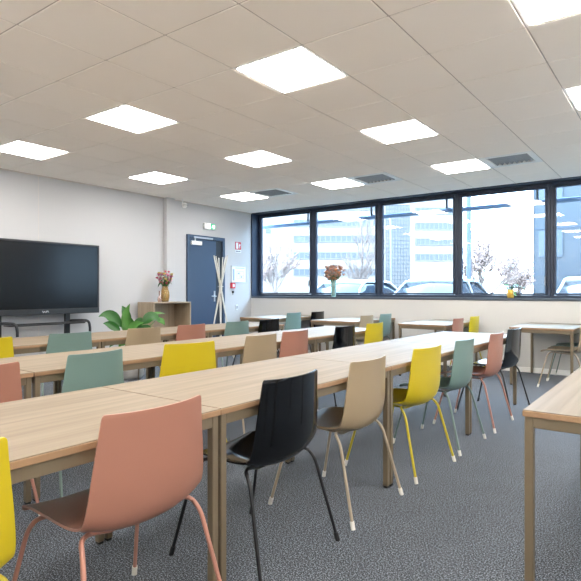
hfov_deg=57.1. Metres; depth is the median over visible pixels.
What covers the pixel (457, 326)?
shell chair
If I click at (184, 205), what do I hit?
ceiling sensor
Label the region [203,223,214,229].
exit sign
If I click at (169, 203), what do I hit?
trim
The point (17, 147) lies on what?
recessed light
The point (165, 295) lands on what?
flower vase
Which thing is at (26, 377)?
table
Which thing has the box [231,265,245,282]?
evacuation plan
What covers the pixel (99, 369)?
shell chair
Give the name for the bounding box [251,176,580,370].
wall
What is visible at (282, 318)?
table
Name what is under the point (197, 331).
shell chair
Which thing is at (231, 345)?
table
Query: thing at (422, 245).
office building
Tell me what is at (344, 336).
shell chair
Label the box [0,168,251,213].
trim
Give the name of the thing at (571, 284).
parked car
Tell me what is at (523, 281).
bare tree
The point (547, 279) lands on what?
window
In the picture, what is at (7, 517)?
shell chair
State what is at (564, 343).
shell chair
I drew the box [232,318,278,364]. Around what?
shell chair
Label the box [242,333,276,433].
shell chair
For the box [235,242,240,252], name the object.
sign
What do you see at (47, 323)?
shelf
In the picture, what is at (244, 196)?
recessed light
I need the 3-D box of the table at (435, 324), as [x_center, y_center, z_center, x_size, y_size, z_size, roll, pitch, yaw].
[2.213,0.830,7.897,0.700,0.740,1.390,0,0,36]
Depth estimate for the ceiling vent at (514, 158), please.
6.54 m
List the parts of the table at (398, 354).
leg, leg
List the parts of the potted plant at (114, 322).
pot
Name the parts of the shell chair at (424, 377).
leg, leg, leg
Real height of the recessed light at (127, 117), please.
0.030 m
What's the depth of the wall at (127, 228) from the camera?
8.37 m
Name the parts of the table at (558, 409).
leg, leg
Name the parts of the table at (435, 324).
leg, leg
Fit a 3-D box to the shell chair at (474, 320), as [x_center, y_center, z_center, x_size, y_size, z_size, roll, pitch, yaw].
[2.563,0.787,8.018,0.562,0.831,0.596,0,0,36]
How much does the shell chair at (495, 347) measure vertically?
0.831 m
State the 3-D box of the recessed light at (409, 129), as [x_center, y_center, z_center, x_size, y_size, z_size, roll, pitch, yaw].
[1.102,-1.608,5.390,0.607,0.030,0.607,0,0,36]
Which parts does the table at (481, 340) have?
leg, leg, leg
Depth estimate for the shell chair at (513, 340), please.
5.23 m
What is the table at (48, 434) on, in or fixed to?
on the floor
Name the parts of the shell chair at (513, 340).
leg, leg, leg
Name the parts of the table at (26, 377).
leg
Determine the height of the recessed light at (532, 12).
0.030 m
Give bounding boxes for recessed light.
[0,140,68,159]
[85,104,177,132]
[128,171,187,183]
[221,192,268,200]
[224,150,292,166]
[233,45,348,93]
[311,178,364,188]
[358,119,439,143]
[429,159,490,173]
[511,0,580,26]
[564,86,580,109]
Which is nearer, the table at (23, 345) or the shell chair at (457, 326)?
the table at (23, 345)
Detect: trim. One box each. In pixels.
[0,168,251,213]
[38,176,38,354]
[164,197,174,300]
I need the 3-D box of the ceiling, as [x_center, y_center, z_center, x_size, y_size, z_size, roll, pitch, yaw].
[0.040,-1.700,4.599,8.980,0.205,9.960,0,0,36]
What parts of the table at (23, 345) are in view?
leg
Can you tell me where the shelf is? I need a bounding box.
[4,322,84,326]
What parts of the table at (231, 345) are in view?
leg, leg, leg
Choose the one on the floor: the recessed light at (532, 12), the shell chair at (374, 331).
the shell chair at (374, 331)
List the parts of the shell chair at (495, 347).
leg, leg, leg, leg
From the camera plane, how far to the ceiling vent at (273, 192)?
8.71 m
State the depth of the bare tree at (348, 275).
23.61 m
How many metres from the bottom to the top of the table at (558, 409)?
0.740 m
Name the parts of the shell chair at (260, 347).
leg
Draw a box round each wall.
[0,169,250,356]
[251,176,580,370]
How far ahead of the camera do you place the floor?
2.90 m
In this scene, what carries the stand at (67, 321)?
on the floor
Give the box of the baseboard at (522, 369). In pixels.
[277,349,569,375]
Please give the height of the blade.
0.320 m
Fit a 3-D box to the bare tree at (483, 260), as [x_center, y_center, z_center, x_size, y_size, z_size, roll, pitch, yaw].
[6.641,-0.503,17.618,2.656,3.449,1.260,0,0,-18]
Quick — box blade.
[263,190,580,228]
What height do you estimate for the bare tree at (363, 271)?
4.638 m
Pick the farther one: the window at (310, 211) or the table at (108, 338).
the window at (310, 211)
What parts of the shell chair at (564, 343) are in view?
leg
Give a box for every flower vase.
[156,271,173,301]
[324,264,345,296]
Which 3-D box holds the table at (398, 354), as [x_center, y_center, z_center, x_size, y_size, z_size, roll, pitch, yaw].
[0.741,0.830,4.093,0.800,0.740,1.474,0,0,37]
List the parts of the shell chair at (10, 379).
leg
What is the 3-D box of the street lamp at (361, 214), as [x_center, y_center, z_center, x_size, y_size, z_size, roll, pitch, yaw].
[3.349,-0.980,22.092,1.679,4.400,0.268,0,0,27]
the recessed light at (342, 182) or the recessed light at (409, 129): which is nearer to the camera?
the recessed light at (409, 129)
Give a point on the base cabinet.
(177, 313)
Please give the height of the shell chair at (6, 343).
0.831 m
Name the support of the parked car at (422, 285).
on the ground
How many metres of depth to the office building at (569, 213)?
21.64 m
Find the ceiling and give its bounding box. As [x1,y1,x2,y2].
[0,0,580,212]
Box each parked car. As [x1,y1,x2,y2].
[317,279,397,294]
[393,278,487,294]
[557,276,580,292]
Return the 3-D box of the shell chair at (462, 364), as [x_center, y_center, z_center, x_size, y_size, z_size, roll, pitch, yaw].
[1.192,0.787,4.267,0.562,0.831,0.596,0,0,37]
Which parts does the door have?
closer arm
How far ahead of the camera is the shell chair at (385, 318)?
8.65 m
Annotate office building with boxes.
[263,199,452,292]
[466,197,470,278]
[533,185,580,292]
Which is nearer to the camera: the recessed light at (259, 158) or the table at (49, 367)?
the table at (49, 367)
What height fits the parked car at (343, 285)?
1.550 m
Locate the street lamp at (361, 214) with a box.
[352,214,391,282]
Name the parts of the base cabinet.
panel, panel, panel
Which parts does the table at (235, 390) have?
leg, leg, leg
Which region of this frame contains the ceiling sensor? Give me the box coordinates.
[182,199,187,207]
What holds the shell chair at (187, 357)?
on the floor
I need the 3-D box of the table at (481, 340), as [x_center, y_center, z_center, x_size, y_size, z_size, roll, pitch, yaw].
[1.629,0.830,5.271,0.800,0.740,1.474,0,0,37]
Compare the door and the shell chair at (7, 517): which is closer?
the shell chair at (7, 517)
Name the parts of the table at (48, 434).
leg, leg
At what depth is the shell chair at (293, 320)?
9.10 m
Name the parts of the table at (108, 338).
leg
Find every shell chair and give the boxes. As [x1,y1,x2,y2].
[0,337,13,357]
[0,361,39,515]
[0,437,15,580]
[12,395,221,580]
[21,331,91,395]
[59,349,123,497]
[125,326,160,380]
[159,341,226,441]
[169,369,339,580]
[176,323,205,340]
[221,320,248,366]
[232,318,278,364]
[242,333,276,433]
[268,355,403,530]
[279,329,317,410]
[284,312,300,329]
[309,311,325,351]
[332,325,354,406]
[345,344,455,483]
[356,315,373,344]
[357,313,391,343]
[364,322,382,343]
[393,337,486,455]
[433,331,513,432]
[449,316,483,366]
[451,317,463,361]
[457,327,529,412]
[537,328,580,386]
[548,342,578,380]
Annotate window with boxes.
[259,209,312,295]
[313,202,378,296]
[379,193,457,296]
[458,183,550,297]
[551,180,580,297]
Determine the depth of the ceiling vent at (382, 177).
7.62 m
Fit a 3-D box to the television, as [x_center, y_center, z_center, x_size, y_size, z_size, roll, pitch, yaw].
[-3.307,-0.172,7.149,0.107,0.976,1.630,0,0,36]
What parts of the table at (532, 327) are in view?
leg, leg, leg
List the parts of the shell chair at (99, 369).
leg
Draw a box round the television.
[0,238,98,315]
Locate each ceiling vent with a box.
[247,188,298,197]
[347,172,403,184]
[478,151,542,167]
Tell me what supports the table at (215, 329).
on the floor
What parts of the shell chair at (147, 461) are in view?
leg, leg, leg, leg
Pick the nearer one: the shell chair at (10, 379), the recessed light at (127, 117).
the shell chair at (10, 379)
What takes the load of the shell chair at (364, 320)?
on the floor
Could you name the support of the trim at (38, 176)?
attached to the wall at (127, 228)
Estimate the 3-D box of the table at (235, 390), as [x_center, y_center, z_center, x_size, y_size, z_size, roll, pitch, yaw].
[-0.147,0.830,2.915,0.800,0.740,1.474,0,0,37]
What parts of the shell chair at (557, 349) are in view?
leg, leg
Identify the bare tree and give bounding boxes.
[263,231,302,292]
[340,209,390,279]
[344,260,363,278]
[452,224,532,292]
[499,254,535,292]
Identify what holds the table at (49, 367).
on the floor
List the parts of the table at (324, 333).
leg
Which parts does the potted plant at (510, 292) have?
pot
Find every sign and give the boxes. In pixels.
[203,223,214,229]
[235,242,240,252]
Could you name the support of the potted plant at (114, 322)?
on the floor
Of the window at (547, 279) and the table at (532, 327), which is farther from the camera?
the window at (547, 279)
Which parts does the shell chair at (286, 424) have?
leg, leg, leg, leg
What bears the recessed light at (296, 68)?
in the ceiling
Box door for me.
[186,234,224,336]
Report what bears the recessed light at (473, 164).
in the ceiling
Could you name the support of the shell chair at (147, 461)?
on the floor
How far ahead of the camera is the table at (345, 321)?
8.36 m
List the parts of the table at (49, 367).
leg, leg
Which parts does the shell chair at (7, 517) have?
leg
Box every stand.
[0,314,90,337]
[213,255,234,356]
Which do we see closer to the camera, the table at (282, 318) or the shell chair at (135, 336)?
the shell chair at (135, 336)
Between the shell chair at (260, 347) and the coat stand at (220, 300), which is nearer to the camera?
the shell chair at (260, 347)
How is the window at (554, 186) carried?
attached to the wall at (495, 317)
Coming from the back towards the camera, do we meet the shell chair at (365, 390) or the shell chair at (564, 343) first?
the shell chair at (564, 343)
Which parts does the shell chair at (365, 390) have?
leg, leg, seat frame, leg, leg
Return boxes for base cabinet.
[138,301,190,341]
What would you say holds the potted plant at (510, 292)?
on the wall at (495, 317)
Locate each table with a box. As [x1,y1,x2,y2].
[0,344,163,501]
[0,387,220,580]
[12,336,101,393]
[20,370,32,504]
[58,327,209,393]
[102,357,390,580]
[150,333,316,378]
[166,322,283,363]
[240,314,320,350]
[262,326,365,407]
[288,341,469,485]
[311,317,394,352]
[386,331,516,433]
[398,319,477,375]
[509,322,580,384]
[522,367,580,580]
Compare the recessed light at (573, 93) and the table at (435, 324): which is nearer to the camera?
the recessed light at (573, 93)
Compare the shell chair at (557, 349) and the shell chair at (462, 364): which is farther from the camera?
the shell chair at (557, 349)
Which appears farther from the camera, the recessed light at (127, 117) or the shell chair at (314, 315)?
the shell chair at (314, 315)
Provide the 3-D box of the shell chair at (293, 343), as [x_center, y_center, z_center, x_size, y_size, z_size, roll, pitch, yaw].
[-0.118,0.787,5.136,0.562,0.831,0.596,0,0,36]
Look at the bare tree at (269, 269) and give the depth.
22.83 m
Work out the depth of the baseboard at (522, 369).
7.77 m
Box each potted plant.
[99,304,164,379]
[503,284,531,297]
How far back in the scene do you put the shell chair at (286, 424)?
2.32 m
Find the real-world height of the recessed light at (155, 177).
0.030 m
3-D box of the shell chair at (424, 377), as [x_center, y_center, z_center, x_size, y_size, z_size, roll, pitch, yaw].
[0.763,0.787,3.708,0.562,0.831,0.596,0,0,40]
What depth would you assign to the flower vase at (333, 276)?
9.90 m
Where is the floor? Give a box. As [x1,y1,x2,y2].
[0,351,580,580]
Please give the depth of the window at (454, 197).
9.04 m
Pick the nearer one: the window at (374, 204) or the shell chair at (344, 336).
the shell chair at (344, 336)
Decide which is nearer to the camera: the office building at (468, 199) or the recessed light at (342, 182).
the recessed light at (342, 182)
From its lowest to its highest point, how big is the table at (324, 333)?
0.740 m
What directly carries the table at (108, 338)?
on the floor
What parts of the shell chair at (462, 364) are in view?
leg, leg, leg, leg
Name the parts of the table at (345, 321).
leg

